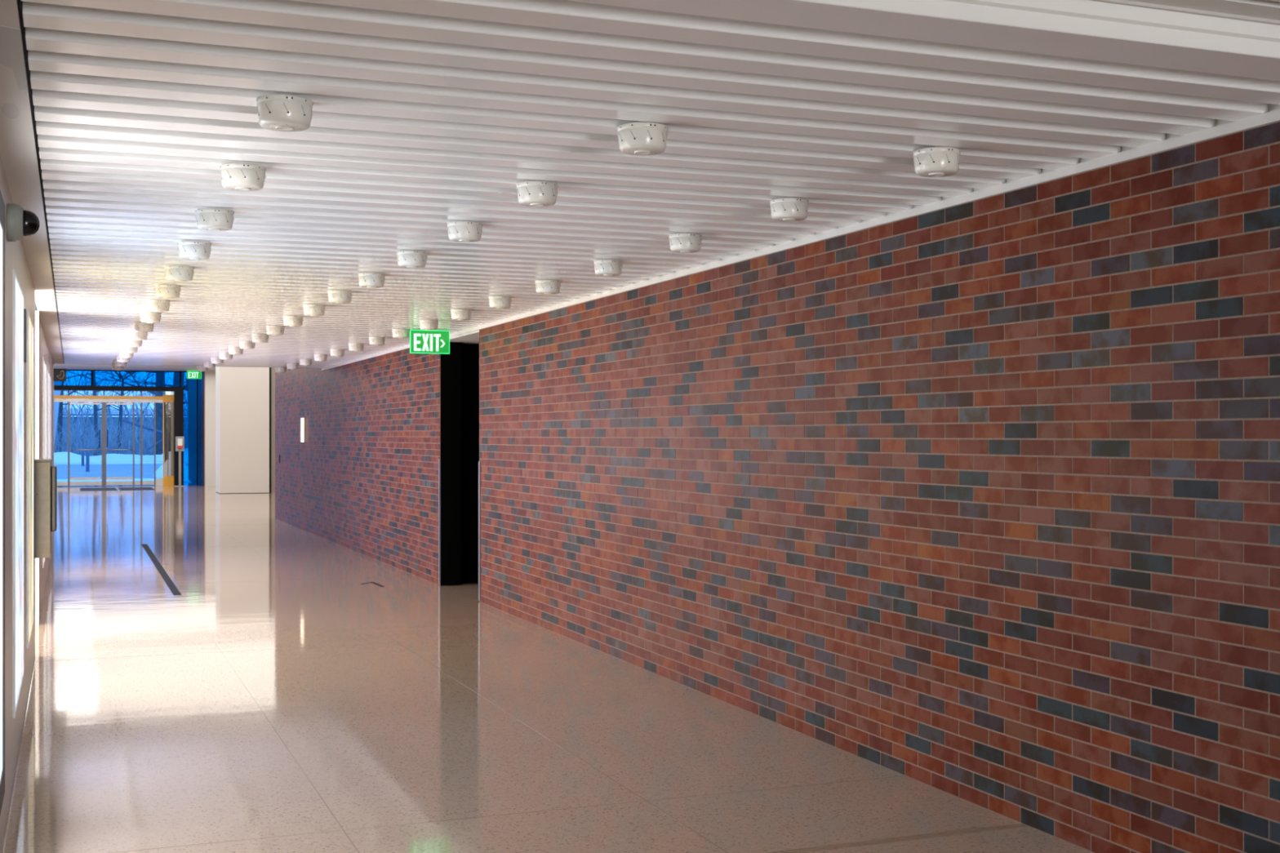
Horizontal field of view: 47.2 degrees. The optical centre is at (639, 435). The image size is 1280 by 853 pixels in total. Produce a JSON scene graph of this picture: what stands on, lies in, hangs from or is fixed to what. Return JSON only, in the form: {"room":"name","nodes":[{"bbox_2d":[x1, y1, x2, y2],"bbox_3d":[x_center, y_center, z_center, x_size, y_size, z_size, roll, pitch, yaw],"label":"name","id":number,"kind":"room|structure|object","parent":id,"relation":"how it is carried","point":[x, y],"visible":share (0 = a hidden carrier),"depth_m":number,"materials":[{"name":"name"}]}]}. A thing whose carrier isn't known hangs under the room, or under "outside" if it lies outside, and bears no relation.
{"room":"building corridor","nodes":[
{"label":"building corridor","id":0,"kind":"room"},
{"bbox_2d":[0,155,35,852],"bbox_3d":[-1.275,0.267,2.321,0.200,2.603,17.250,0,0,-21],"label":"window frame","id":1,"kind":"structure","parent":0,"point":[15,257],"depth_m":6.27,"materials":[{"name":"grey paint"}]},
{"bbox_2d":[0,190,4,814],"bbox_3d":[-2.204,0.238,5.012,0.010,2.220,1.160,0,0,-21],"label":"window","id":2,"kind":"structure","parent":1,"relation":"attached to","point":[2,202],"depth_m":5.41,"materials":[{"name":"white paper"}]},
{"bbox_2d":[0,25,27,119],"bbox_3d":[-1.817,-1.035,4.240,0.078,0.001,1.180,0,0,-22],"label":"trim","id":3,"kind":"structure","parent":1,"relation":"attached to","point":[11,54],"depth_m":4.01,"materials":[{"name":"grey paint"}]},
{"bbox_2d":[13,268,23,718],"bbox_3d":[-3.014,0.258,7.101,0.010,2.004,1.224,0,0,-21],"label":"window","id":4,"kind":"structure","parent":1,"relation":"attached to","point":[18,294],"depth_m":7.03,"materials":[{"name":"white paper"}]},
{"bbox_2d":[0,654,35,852],"bbox_3d":[-1.179,1.562,2.358,0.006,0.012,17.250,0,0,-21],"label":"baseboard","id":5,"kind":"structure","parent":1,"relation":"attached to","point":[20,742],"depth_m":6.88,"materials":[{"name":"grey metal"}]},
{"bbox_2d":[6,203,39,241],"bbox_3d":[-2.531,-0.872,6.012,0.123,0.154,0.154,0,0,-21],"label":"security camera","id":6,"kind":"object","parent":1,"relation":"attached to","point":[21,223],"visible":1,"depth_m":5.96,"materials":[{"name":"grey plastic"}]},
{"bbox_2d":[23,308,26,363],"bbox_3d":[-3.378,-0.547,8.043,0.012,0.290,0.120,0,0,-21],"label":"wall strip","id":7,"kind":"object","parent":1,"relation":"attached to","point":[24,309],"visible":1,"depth_m":7.99,"materials":[{"name":"brown metal"}]},
{"bbox_2d":[26,310,33,648],"bbox_3d":[-3.774,0.256,9.064,0.010,1.969,1.174,0,0,-21],"label":"poster","id":8,"kind":"object","parent":1,"relation":"attached to","point":[29,322],"visible":0.93,"depth_m":8.90,"materials":[{"name":"white paper"}]},
{"bbox_2d":[33,458,57,558],"bbox_3d":[-4.004,0.484,9.849,0.148,0.648,0.372,0,0,-21],"label":"wall box","id":9,"kind":"object","parent":1,"relation":"attached to","point":[45,475],"visible":0.88,"depth_m":9.68,"materials":[{"name":"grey metal"}]},
{"bbox_2d":[0,0,63,364],"bbox_3d":[-3.242,-1.159,7.726,0.215,0.247,28.750,0,0,-21],"label":"wall","id":10,"kind":"structure","parent":0,"point":[18,153],"depth_m":5.85,"materials":[{"name":"white paint"}]},
{"bbox_2d":[17,0,64,364],"bbox_3d":[-4.799,-1.160,12.056,0.008,0.244,19.550,0,0,-21],"label":"trim","id":11,"kind":"structure","parent":10,"relation":"attached to","point":[20,2],"depth_m":4.82,"materials":[{"name":"metal"}]},
{"bbox_2d":[40,318,50,613],"bbox_3d":[-6.372,0.267,15.318,0.283,2.603,6.830,0,0,-21],"label":"wall","id":12,"kind":"structure","parent":0,"point":[44,349],"depth_m":13.61,"materials":[{"name":"white paint"}]},
{"bbox_2d":[35,311,53,625],"bbox_3d":[-6.850,0.267,16.542,0.316,2.602,9.600,0,0,-21],"label":"trim","id":13,"kind":"structure","parent":12,"relation":"attached to","point":[37,313],"depth_m":12.12,"materials":[{"name":"white paint"}]},
{"bbox_2d":[42,356,46,568],"bbox_3d":[-5.871,0.251,14.429,0.010,1.979,1.494,0,0,-21],"label":"poster","id":14,"kind":"object","parent":12,"relation":"attached to","point":[44,365],"visible":0.54,"depth_m":14.45,"materials":[{"name":"white paper"}]},
{"bbox_2d":[46,367,48,458],"bbox_3d":[-6.656,0.251,16.457,0.010,1.979,1.344,0,0,-21],"label":"poster","id":15,"kind":"object","parent":12,"relation":"attached to","point":[47,371],"visible":0.44,"depth_m":16.33,"materials":[{"name":"white paper"}]},
{"bbox_2d":[48,373,50,458],"bbox_3d":[-7.189,0.251,17.832,0.010,1.979,0.994,0,0,-21],"label":"poster","id":16,"kind":"object","parent":12,"relation":"attached to","point":[49,373],"visible":0.5,"depth_m":17.37,"materials":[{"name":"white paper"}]},
{"bbox_2d":[53,368,66,381],"bbox_3d":[-8.260,-0.862,20.829,0.185,0.180,0.026,0,0,-21],"label":"restroom sign","id":17,"kind":"object","parent":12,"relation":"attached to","point":[60,375],"visible":0.84,"depth_m":20.82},
{"bbox_2d":[53,463,163,479],"bbox_3d":[-17.046,1.673,71.683,100.000,0.110,30.000,0,0,-21],"label":"road","id":18,"kind":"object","parent":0,"point":[75,470],"depth_m":67.75,"materials":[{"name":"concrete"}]},
{"bbox_2d":[84,451,89,471],"bbox_3d":[-24.817,1.168,65.777,0.200,0.900,0.200,0,0,-21],"label":"bollard","id":19,"kind":"object","parent":18,"relation":"on","point":[87,454],"visible":1,"depth_m":65.73,"materials":[{"name":"grey paint"}]},
{"bbox_2d":[122,418,168,462],"bbox_3d":[-25.624,0.373,75.867,2.274,2.491,0.200,0,0,-21],"label":"barrier arm","id":20,"kind":"object","parent":18,"relation":"on","point":[123,420],"visible":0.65,"depth_m":76.13,"materials":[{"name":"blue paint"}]},
{"bbox_2d":[153,459,170,478],"bbox_3d":[-17.822,1.256,55.832,1.400,0.705,2.400,0,0,-21],"label":"snow bank","id":21,"kind":"object","parent":18,"relation":"on","point":[159,473],"visible":0.27,"depth_m":55.00,"materials":[{"name":"white snow"}]},
{"bbox_2d":[53,453,163,481],"bbox_3d":[-39.553,1.658,129.781,100.000,0.140,169.390,0,0,-21],"label":"snow ground","id":22,"kind":"structure","parent":0,"point":[100,463],"depth_m":81.78,"materials":[{"name":"white snow"}]},
{"bbox_2d":[53,390,60,444],"bbox_3d":[-20.807,-0.342,51.190,1.180,3.900,0.500,0,0,-21],"label":"column","id":23,"kind":"structure","parent":22,"relation":"on","point":[55,392],"depth_m":51.09,"materials":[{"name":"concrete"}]},
{"bbox_2d":[53,451,100,463],"bbox_3d":[-35.006,1.248,85.101,6.800,0.680,5.000,0,0,-21],"label":"snow bank","id":24,"kind":"object","parent":22,"relation":"on","point":[59,457],"visible":0.39,"depth_m":84.13,"materials":[{"name":"white snow"}]},
{"bbox_2d":[53,414,111,456],"bbox_3d":[-40.833,-0.045,99.981,9.132,3.287,3.770,0,0,-21],"label":"bush","id":25,"kind":"object","parent":22,"relation":"on","point":[59,445],"visible":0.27,"depth_m":100.66,"materials":[{"name":"brown plant"}]},
{"bbox_2d":[56,390,123,452],"bbox_3d":[-40.616,-4.122,102.135,9.436,11.431,7.978,0,0,-21],"label":"bare tree","id":26,"kind":"object","parent":22,"relation":"on","point":[60,405],"visible":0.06,"depth_m":102.22,"materials":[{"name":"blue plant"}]},
{"bbox_2d":[76,391,128,453],"bbox_3d":[-41.373,-4.197,117.510,9.917,11.584,6.727,0,0,-21],"label":"bare tree","id":27,"kind":"object","parent":22,"relation":"on","point":[120,407],"visible":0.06,"depth_m":116.86,"materials":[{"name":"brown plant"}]},
{"bbox_2d":[66,391,154,455],"bbox_3d":[-41.643,-4.650,111.242,9.937,12.485,10.803,0,0,-21],"label":"bare tree","id":28,"kind":"object","parent":22,"relation":"on","point":[95,410],"visible":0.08,"depth_m":110.53,"materials":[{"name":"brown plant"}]},
{"bbox_2d":[53,390,170,455],"bbox_3d":[-41.359,-2.811,120.757,32.817,8.827,12.084,0,0,-21],"label":"woodland","id":29,"kind":"object","parent":22,"relation":"on","point":[126,427],"visible":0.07,"depth_m":119.22,"materials":[{"name":"brown plant"}]},
{"bbox_2d":[54,408,170,453],"bbox_3d":[-51.127,-0.372,129.206,38.800,3.920,8.900,0,0,-21],"label":"trees","id":30,"kind":"object","parent":22,"relation":"on","point":[115,420],"visible":0.02,"depth_m":126.97,"materials":[{"name":"brown plant"}]},
{"bbox_2d":[62,421,168,456],"bbox_3d":[-37.404,0.282,105.440,8.854,2.633,3.314,0,0,-21],"label":"bush","id":31,"kind":"object","parent":22,"relation":"on","point":[113,444],"visible":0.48,"depth_m":105.44,"materials":[{"name":"brown plant"}]},
{"bbox_2d":[89,453,160,462],"bbox_3d":[-31.695,1.346,90.673,7.600,0.483,5.000,0,0,-21],"label":"snow bank","id":32,"kind":"object","parent":22,"relation":"on","point":[109,457],"visible":0.48,"depth_m":88.83,"materials":[{"name":"white snow"}]},
{"bbox_2d":[117,391,166,454],"bbox_3d":[-30.384,-5.683,92.674,11.291,14.542,12.411,0,0,-21],"label":"bare tree","id":33,"kind":"object","parent":32,"relation":"on","point":[159,406],"visible":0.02,"depth_m":92.04,"materials":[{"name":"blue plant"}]},
{"bbox_2d":[156,451,170,462],"bbox_3d":[-26.788,1.062,89.357,5.200,1.052,5.000,0,0,-21],"label":"snow bank","id":34,"kind":"object","parent":22,"relation":"on","point":[160,459],"visible":0.06,"depth_m":87.83,"materials":[{"name":"white snow"}]},
{"bbox_2d":[146,391,170,451],"bbox_3d":[-27.347,-6.604,88.347,12.431,16.419,11.870,0,0,-21],"label":"bare tree","id":35,"kind":"object","parent":34,"relation":"on","point":[153,393],"visible":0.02,"depth_m":88.55,"materials":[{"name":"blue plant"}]},
{"bbox_2d":[53,364,215,371],"bbox_3d":[-10.306,-2.082,34.631,12.200,0.100,26.370,0,0,-21],"label":"ceiling","id":36,"kind":"structure","parent":0,"point":[68,366],"depth_m":43.82,"materials":[{"name":"white paint"}]},
{"bbox_2d":[186,370,201,378],"bbox_3d":[-13.875,-1.901,45.573,0.440,0.261,0.028,0,0,-21],"label":"exit sign","id":37,"kind":"object","parent":36,"relation":"hanging from","point":[190,374],"visible":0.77,"depth_m":45.56,"materials":[{"name":"green plastic"}]},
{"bbox_2d":[82,364,244,367],"bbox_3d":[-7.967,-1.534,21.355,6.570,0.995,0.079,0,0,-21],"label":"wall","id":38,"kind":"structure","parent":0,"point":[82,364],"depth_m":21.58,"materials":[{"name":"white paint"}]},
{"bbox_2d":[170,391,173,475],"bbox_3d":[-15.005,0.068,47.175,0.100,3.000,1.980,0,0,-21],"label":"wall","id":39,"kind":"structure","parent":0,"point":[171,393],"depth_m":47.38,"materials":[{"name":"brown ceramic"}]},
{"bbox_2d":[53,390,173,486],"bbox_3d":[-17.456,0.090,45.012,5.965,2.955,0.164,0,0,-21],"label":"door","id":40,"kind":"structure","parent":39,"relation":"in","point":[167,480],"depth_m":45.52,"materials":[{"name":"yellow metal"}]},
{"bbox_2d":[53,385,183,485],"bbox_3d":[-17.291,0.018,44.965,6.240,3.100,0.450,0,0,-21],"label":"trim","id":41,"kind":"structure","parent":39,"relation":"attached to","point":[178,391],"depth_m":45.80,"materials":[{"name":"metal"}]},
{"bbox_2d":[201,371,204,485],"bbox_3d":[-14.670,-0.432,48.635,0.181,4.000,6.700,0,0,-21],"label":"wall","id":42,"kind":"structure","parent":0,"point":[202,372],"depth_m":45.75,"materials":[{"name":"paint"}]},
{"bbox_2d":[53,369,201,485],"bbox_3d":[-17.079,-0.232,45.192,6.800,3.600,0.100,0,0,-21],"label":"window","id":43,"kind":"structure","parent":42,"relation":"in","point":[192,387],"depth_m":46.23,"materials":[{"name":"blue glass"}]},
{"bbox_2d":[204,370,215,486],"bbox_3d":[-11.184,-0.232,46.489,5.070,3.600,0.220,0,0,-21],"label":"wall","id":44,"kind":"structure","parent":0,"point":[210,375],"depth_m":45.53,"materials":[{"name":"white paint"}]},
{"bbox_2d":[215,366,269,493],"bbox_3d":[-10.961,-0.232,40.340,1.303,3.600,1.250,0,0,-21],"label":"wall pillar","id":45,"kind":"structure","parent":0,"point":[242,393],"depth_m":39.76,"materials":[{"name":"white paint"}]},
{"bbox_2d":[268,367,271,493],"bbox_3d":[-10.202,-0.232,40.285,0.071,3.600,0.100,0,0,-21],"label":"wall reveal","id":46,"kind":"structure","parent":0,"point":[269,367],"depth_m":40.24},
{"bbox_2d":[271,367,275,493],"bbox_3d":[-8.350,-0.232,40.895,3.825,3.600,0.200,0,0,-21],"label":"wall","id":47,"kind":"structure","parent":0,"point":[273,369],"depth_m":40.13,"materials":[{"name":"white paint"}]},
{"bbox_2d":[449,329,479,343],"bbox_3d":[-0.707,-0.990,15.084,2.421,0.019,1.758,0,0,-21],"label":"ceiling","id":48,"kind":"structure","parent":0,"point":[473,337],"depth_m":14.75,"materials":[{"name":"white paint"}]},
{"bbox_2d":[3,484,1093,852],"bbox_3d":[-5.724,1.628,21.697,13.000,0.120,56.600,0,0,-21],"label":"floor","id":49,"kind":"structure","parent":0,"point":[118,753],"depth_m":7.79,"materials":[{"name":"tile"}]},
{"bbox_2d":[80,487,117,490],"bbox_3d":[-15.825,1.564,42.772,1.010,0.008,2.280,0,0,-21],"label":"door mat","id":50,"kind":"object","parent":49,"relation":"on","point":[101,488],"visible":1,"depth_m":42.50,"materials":[{"name":"black carpet"}]},
{"bbox_2d":[117,487,155,490],"bbox_3d":[-14.850,1.564,43.149,0.960,0.008,2.280,0,0,-21],"label":"door mat","id":51,"kind":"object","parent":49,"relation":"on","point":[119,488],"visible":1,"depth_m":43.16,"materials":[{"name":"black carpet"}]},
{"bbox_2d":[142,543,181,595],"bbox_3d":[-5.855,1.567,17.770,0.076,0.001,7.270,0,0,-21],"label":"channel","id":52,"kind":"object","parent":49,"relation":"on","point":[171,586],"visible":1,"depth_m":16.84,"materials":[{"name":"grey metal"}]},
{"bbox_2d":[173,436,185,486],"bbox_3d":[-14.242,0.798,45.315,0.320,1.540,0.320,0,0,-21],"label":"stand","id":53,"kind":"object","parent":49,"relation":"on","point":[180,441],"visible":1,"depth_m":45.28,"materials":[{"name":"grey plastic"}]},
{"bbox_2d":[21,0,1279,368],"bbox_3d":[-1.317,-1.163,8.453,4.150,0.257,28.716,0,0,-21],"label":"ceiling","id":54,"kind":"structure","parent":0,"point":[425,112],"depth_m":4.93,"materials":[{"name":"white metal"}]},
{"bbox_2d":[119,351,133,358],"bbox_3d":[-6.277,-0.991,17.892,0.173,0.088,0.172,0,0,-21],"label":"canister","id":55,"kind":"object","parent":54,"relation":"attached to","point":[126,355],"visible":0.71,"depth_m":17.82,"materials":[{"name":"white plastic"}]},
{"bbox_2d":[121,345,137,353],"bbox_3d":[-5.845,-0.991,16.777,0.173,0.088,0.172,0,0,-21],"label":"canister","id":56,"kind":"object","parent":54,"relation":"attached to","point":[125,348],"visible":0.8,"depth_m":16.71,"materials":[{"name":"white plastic"}]},
{"bbox_2d":[125,338,142,346],"bbox_3d":[-5.413,-0.991,15.663,0.173,0.088,0.172,0,0,-21],"label":"canister","id":57,"kind":"object","parent":54,"relation":"attached to","point":[130,343],"visible":0.77,"depth_m":15.60,"materials":[{"name":"white plastic"}]},
{"bbox_2d":[129,330,147,340],"bbox_3d":[-4.982,-0.991,14.549,0.173,0.088,0.172,0,0,-21],"label":"canister","id":58,"kind":"object","parent":54,"relation":"attached to","point":[134,335],"visible":0.84,"depth_m":14.48,"materials":[{"name":"white plastic"}]},
{"bbox_2d":[134,322,154,333],"bbox_3d":[-4.550,-0.991,13.435,0.173,0.088,0.172,0,0,-21],"label":"canister","id":59,"kind":"object","parent":54,"relation":"attached to","point":[144,327],"visible":0.97,"depth_m":13.37,"materials":[{"name":"white plastic"}]},
{"bbox_2d":[139,311,161,323],"bbox_3d":[-4.119,-0.991,12.321,0.173,0.088,0.172,0,0,-21],"label":"canister","id":60,"kind":"object","parent":54,"relation":"attached to","point":[145,317],"visible":0.99,"depth_m":12.26,"materials":[{"name":"beige ceramic"}]},
{"bbox_2d":[146,299,169,312],"bbox_3d":[-3.687,-0.991,11.207,0.173,0.088,0.172,0,0,-21],"label":"canister","id":61,"kind":"object","parent":54,"relation":"attached to","point":[153,305],"visible":1,"depth_m":11.14,"materials":[{"name":"beige ceramic"}]},
{"bbox_2d":[154,284,181,298],"bbox_3d":[-3.255,-0.991,10.093,0.173,0.088,0.172,0,0,-21],"label":"canister","id":62,"kind":"object","parent":54,"relation":"attached to","point":[162,291],"visible":1,"depth_m":10.03,"materials":[{"name":"beige ceramic"}]},
{"bbox_2d":[164,265,194,281],"bbox_3d":[-2.824,-0.991,8.979,0.173,0.088,0.172,0,0,-21],"label":"canister","id":63,"kind":"object","parent":54,"relation":"attached to","point":[173,273],"visible":1,"depth_m":8.91,"materials":[{"name":"white plastic"}]},
{"bbox_2d":[177,240,211,260],"bbox_3d":[-2.392,-0.991,7.865,0.173,0.088,0.172,0,0,-21],"label":"canister","id":64,"kind":"object","parent":54,"relation":"attached to","point":[188,250],"visible":1,"depth_m":7.80,"materials":[{"name":"white plastic"}]},
{"bbox_2d":[195,208,234,231],"bbox_3d":[-1.961,-0.991,6.750,0.173,0.088,0.172,0,0,-21],"label":"canister","id":65,"kind":"object","parent":54,"relation":"attached to","point":[207,219],"visible":1,"depth_m":6.69,"materials":[{"name":"white plastic"}]},
{"bbox_2d":[210,357,223,364],"bbox_3d":[-5.602,-0.991,19.397,0.173,0.088,0.172,0,0,-21],"label":"canister","id":66,"kind":"object","parent":54,"relation":"attached to","point":[213,360],"visible":0.88,"depth_m":19.33,"materials":[{"name":"white plastic"}]},
{"bbox_2d":[218,352,233,359],"bbox_3d":[-5.170,-0.991,18.283,0.173,0.088,0.172,0,0,-21],"label":"canister","id":67,"kind":"object","parent":54,"relation":"attached to","point":[224,356],"visible":0.9,"depth_m":18.21,"materials":[{"name":"white plastic"}]},
{"bbox_2d":[228,346,243,355],"bbox_3d":[-4.739,-0.991,17.169,0.173,0.088,0.172,0,0,-21],"label":"canister","id":68,"kind":"object","parent":54,"relation":"attached to","point":[232,350],"visible":0.86,"depth_m":17.10,"materials":[{"name":"beige ceramic"}]},
{"bbox_2d":[219,163,266,191],"bbox_3d":[-1.529,-0.991,5.636,0.173,0.088,0.172,0,0,-21],"label":"canister","id":69,"kind":"object","parent":54,"relation":"attached to","point":[234,176],"visible":1,"depth_m":5.57,"materials":[{"name":"beige ceramic"}]},
{"bbox_2d":[239,341,255,349],"bbox_3d":[-4.307,-0.991,16.055,0.173,0.088,0.172,0,0,-21],"label":"canister","id":70,"kind":"object","parent":54,"relation":"attached to","point":[243,344],"visible":0.94,"depth_m":15.99,"materials":[{"name":"white plastic"}]},
{"bbox_2d":[251,333,268,342],"bbox_3d":[-3.876,-0.991,14.940,0.173,0.088,0.172,0,0,-21],"label":"canister","id":71,"kind":"object","parent":54,"relation":"attached to","point":[256,338],"visible":0.99,"depth_m":14.88,"materials":[{"name":"white plastic"}]},
{"bbox_2d":[266,325,284,335],"bbox_3d":[-3.444,-0.991,13.826,0.173,0.088,0.172,0,0,-21],"label":"canister","id":72,"kind":"object","parent":54,"relation":"attached to","point":[271,330],"visible":1,"depth_m":13.76,"materials":[{"name":"white plastic"}]},
{"bbox_2d":[255,94,313,132],"bbox_3d":[-1.097,-0.991,4.522,0.173,0.088,0.172,0,0,-21],"label":"canister","id":73,"kind":"object","parent":54,"relation":"attached to","point":[277,113],"visible":1,"depth_m":4.46,"materials":[{"name":"white plastic"}]},
{"bbox_2d":[283,315,302,326],"bbox_3d":[-3.012,-0.991,12.712,0.173,0.088,0.172,0,0,-21],"label":"canister","id":74,"kind":"object","parent":54,"relation":"attached to","point":[288,321],"visible":1,"depth_m":12.65,"materials":[{"name":"white plastic"}]},
{"bbox_2d":[299,359,311,365],"bbox_3d":[-4.524,-0.991,19.814,0.173,0.088,0.172,0,0,-21],"label":"canister","id":75,"kind":"object","parent":54,"relation":"attached to","point":[302,362],"visible":1,"depth_m":19.75,"materials":[{"name":"beige ceramic"}]},
{"bbox_2d":[302,304,325,316],"bbox_3d":[-2.581,-0.991,11.598,0.173,0.088,0.172,0,0,-21],"label":"canister","id":76,"kind":"object","parent":54,"relation":"attached to","point":[313,310],"visible":1,"depth_m":11.53,"materials":[{"name":"white plastic"}]},
{"bbox_2d":[313,354,327,361],"bbox_3d":[-4.081,-0.991,18.705,0.173,0.088,0.172,0,0,-21],"label":"canister","id":77,"kind":"object","parent":54,"relation":"attached to","point":[317,357],"visible":1,"depth_m":18.64,"materials":[{"name":"white plastic"}]},
{"bbox_2d":[329,349,344,356],"bbox_3d":[-3.638,-0.991,17.595,0.173,0.088,0.172,0,0,-21],"label":"canister","id":78,"kind":"object","parent":54,"relation":"attached to","point":[334,353],"visible":1,"depth_m":17.53,"materials":[{"name":"beige ceramic"}]},
{"bbox_2d":[327,289,351,303],"bbox_3d":[-2.149,-0.991,10.484,0.173,0.088,0.172,0,0,-21],"label":"canister","id":79,"kind":"object","parent":54,"relation":"attached to","point":[335,296],"visible":1,"depth_m":10.42,"materials":[{"name":"white plastic"}]},
{"bbox_2d":[348,343,364,351],"bbox_3d":[-3.196,-0.991,16.485,0.173,0.088,0.172,0,0,-21],"label":"canister","id":80,"kind":"object","parent":54,"relation":"attached to","point":[353,347],"visible":1,"depth_m":16.42,"materials":[{"name":"white plastic"}]},
{"bbox_2d":[358,272,385,288],"bbox_3d":[-1.717,-0.991,9.370,0.173,0.088,0.172,0,0,-21],"label":"canister","id":81,"kind":"object","parent":54,"relation":"attached to","point":[369,280],"visible":1,"depth_m":9.30,"materials":[{"name":"white plastic"}]},
{"bbox_2d":[368,336,385,345],"bbox_3d":[-2.762,-0.991,15.372,0.173,0.088,0.172,0,0,-21],"label":"canister","id":82,"kind":"object","parent":54,"relation":"attached to","point":[373,340],"visible":1,"depth_m":15.30,"materials":[{"name":"white plastic"}]},
{"bbox_2d":[391,328,409,338],"bbox_3d":[-2.329,-0.991,14.258,0.173,0.088,0.172,0,0,-21],"label":"canister","id":83,"kind":"object","parent":54,"relation":"attached to","point":[397,333],"visible":1,"depth_m":14.19,"materials":[{"name":"beige ceramic"}]},
{"bbox_2d":[396,250,426,268],"bbox_3d":[-1.286,-0.991,8.256,0.173,0.088,0.172,0,0,-21],"label":"canister","id":84,"kind":"object","parent":54,"relation":"attached to","point":[406,259],"visible":1,"depth_m":8.19,"materials":[{"name":"white plastic"}]},
{"bbox_2d":[418,320,438,330],"bbox_3d":[-1.896,-0.991,13.145,0.173,0.088,0.172,0,0,-21],"label":"canister","id":85,"kind":"object","parent":54,"relation":"attached to","point":[428,325],"visible":1,"depth_m":13.08,"materials":[{"name":"white plastic"}]},
{"bbox_2d":[409,328,449,354],"bbox_3d":[-2.043,-0.916,14.231,0.388,0.237,0.028,0,0,-21],"label":"exit sign","id":86,"kind":"object","parent":54,"relation":"hanging from","point":[421,341],"visible":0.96,"depth_m":14.22,"materials":[{"name":"green plastic"}]},
{"bbox_2d":[450,308,471,320],"bbox_3d":[-1.469,-0.991,12.029,0.173,0.088,0.172,0,0,-21],"label":"canister","id":87,"kind":"object","parent":54,"relation":"attached to","point":[460,314],"visible":1,"depth_m":11.96,"materials":[{"name":"white plastic"}]},
{"bbox_2d":[447,221,482,242],"bbox_3d":[-0.854,-0.991,7.142,0.173,0.088,0.172,0,0,-21],"label":"canister","id":88,"kind":"object","parent":54,"relation":"attached to","point":[458,231],"visible":1,"depth_m":7.08,"materials":[{"name":"white plastic"}]},
{"bbox_2d":[488,295,511,308],"bbox_3d":[-1.042,-0.991,10.913,0.173,0.088,0.172,0,0,-21],"label":"canister","id":89,"kind":"object","parent":54,"relation":"attached to","point":[495,301],"visible":1,"depth_m":10.85,"materials":[{"name":"white plastic"}]},
{"bbox_2d":[515,181,558,207],"bbox_3d":[-0.423,-0.991,6.027,0.173,0.088,0.172,0,0,-21],"label":"ceiling light","id":90,"kind":"object","parent":54,"relation":"attached to","point":[530,193],"visible":1,"depth_m":5.96,"materials":[{"name":"white plastic"}]},
{"bbox_2d":[535,280,560,294],"bbox_3d":[-0.615,-0.991,9.797,0.173,0.088,0.172,0,0,-21],"label":"canister","id":91,"kind":"object","parent":54,"relation":"attached to","point":[543,286],"visible":1,"depth_m":9.73,"materials":[{"name":"white plastic"}]},
{"bbox_2d":[593,259,622,276],"bbox_3d":[-0.188,-0.991,8.681,0.173,0.088,0.172,0,0,-21],"label":"canister","id":92,"kind":"object","parent":54,"relation":"attached to","point":[606,268],"visible":1,"depth_m":8.62,"materials":[{"name":"white plastic"}]},
{"bbox_2d":[617,122,668,155],"bbox_3d":[0.009,-0.991,4.913,0.173,0.088,0.172,0,0,-21],"label":"ceiling light","id":93,"kind":"object","parent":54,"relation":"attached to","point":[637,139],"visible":1,"depth_m":4.85,"materials":[{"name":"white plastic"}]},
{"bbox_2d":[668,233,702,253],"bbox_3d":[0.235,-0.991,7.563,0.173,0.088,0.172,0,0,-21],"label":"canister","id":94,"kind":"object","parent":54,"relation":"attached to","point":[678,242],"visible":1,"depth_m":7.50,"materials":[{"name":"white plastic"}]},
{"bbox_2d":[769,197,808,222],"bbox_3d":[0.657,-0.991,6.446,0.173,0.088,0.172,0,0,-21],"label":"ceiling light","id":95,"kind":"object","parent":54,"relation":"attached to","point":[784,209],"visible":1,"depth_m":6.38,"materials":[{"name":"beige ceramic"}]},
{"bbox_2d":[912,146,960,177],"bbox_3d":[1.081,-0.991,5.328,0.173,0.088,0.172,0,0,-21],"label":"canister","id":96,"kind":"object","parent":54,"relation":"attached to","point":[933,162],"visible":1,"depth_m":5.26,"materials":[{"name":"white plastic"}]},
{"bbox_2d":[275,121,1279,852],"bbox_3d":[0.419,-0.232,12.173,2.422,3.600,34.398,0,0,-21],"label":"wall","id":97,"kind":"structure","parent":0,"point":[977,502],"depth_m":6.53,"materials":[{"name":"brick"}]},
{"bbox_2d":[300,417,305,442],"bbox_3d":[-5.590,-0.092,24.270,0.044,0.410,0.200,0,0,-21],"label":"wall sconce","id":98,"kind":"object","parent":97,"relation":"attached to","point":[302,420],"visible":1,"depth_m":24.18,"materials":[{"name":"plastic"}]},
{"bbox_2d":[300,417,303,442],"bbox_3d":[-5.598,-0.092,24.267,0.027,0.400,0.170,0,0,-21],"label":"diffuser","id":99,"kind":"object","parent":98,"relation":"attached to","point":[301,419],"depth_m":24.19,"materials":[{"name":"white plastic"}]},
{"bbox_2d":[438,458,440,584],"bbox_3d":[-2.076,0.900,15.325,0.056,1.315,0.059,0,0,-21],"label":"guard","id":100,"kind":"object","parent":97,"relation":"attached to","point":[439,460],"visible":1,"depth_m":15.29,"materials":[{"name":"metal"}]},
{"bbox_2d":[478,461,480,600],"bbox_3d":[-1.491,0.900,13.814,0.056,1.315,0.059,0,0,-21],"label":"guard","id":101,"kind":"object","parent":97,"relation":"attached to","point":[479,462],"visible":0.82,"depth_m":13.79,"materials":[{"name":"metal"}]},
{"bbox_2d":[321,103,1279,370],"bbox_3d":[0.390,-1.116,9.133,0.194,0.232,28.750,0,0,-21],"label":"trim","id":102,"kind":"structure","parent":97,"relation":"attached to","point":[1222,127],"depth_m":6.27,"materials":[{"name":"white paint"}]},
{"bbox_2d":[760,822,1026,852],"bbox_3d":[-0.233,1.567,5.207,3.828,0.001,0.050,0,0,-21],"label":"trim","id":103,"kind":"structure","parent":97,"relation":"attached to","point":[1019,823],"depth_m":5.69,"materials":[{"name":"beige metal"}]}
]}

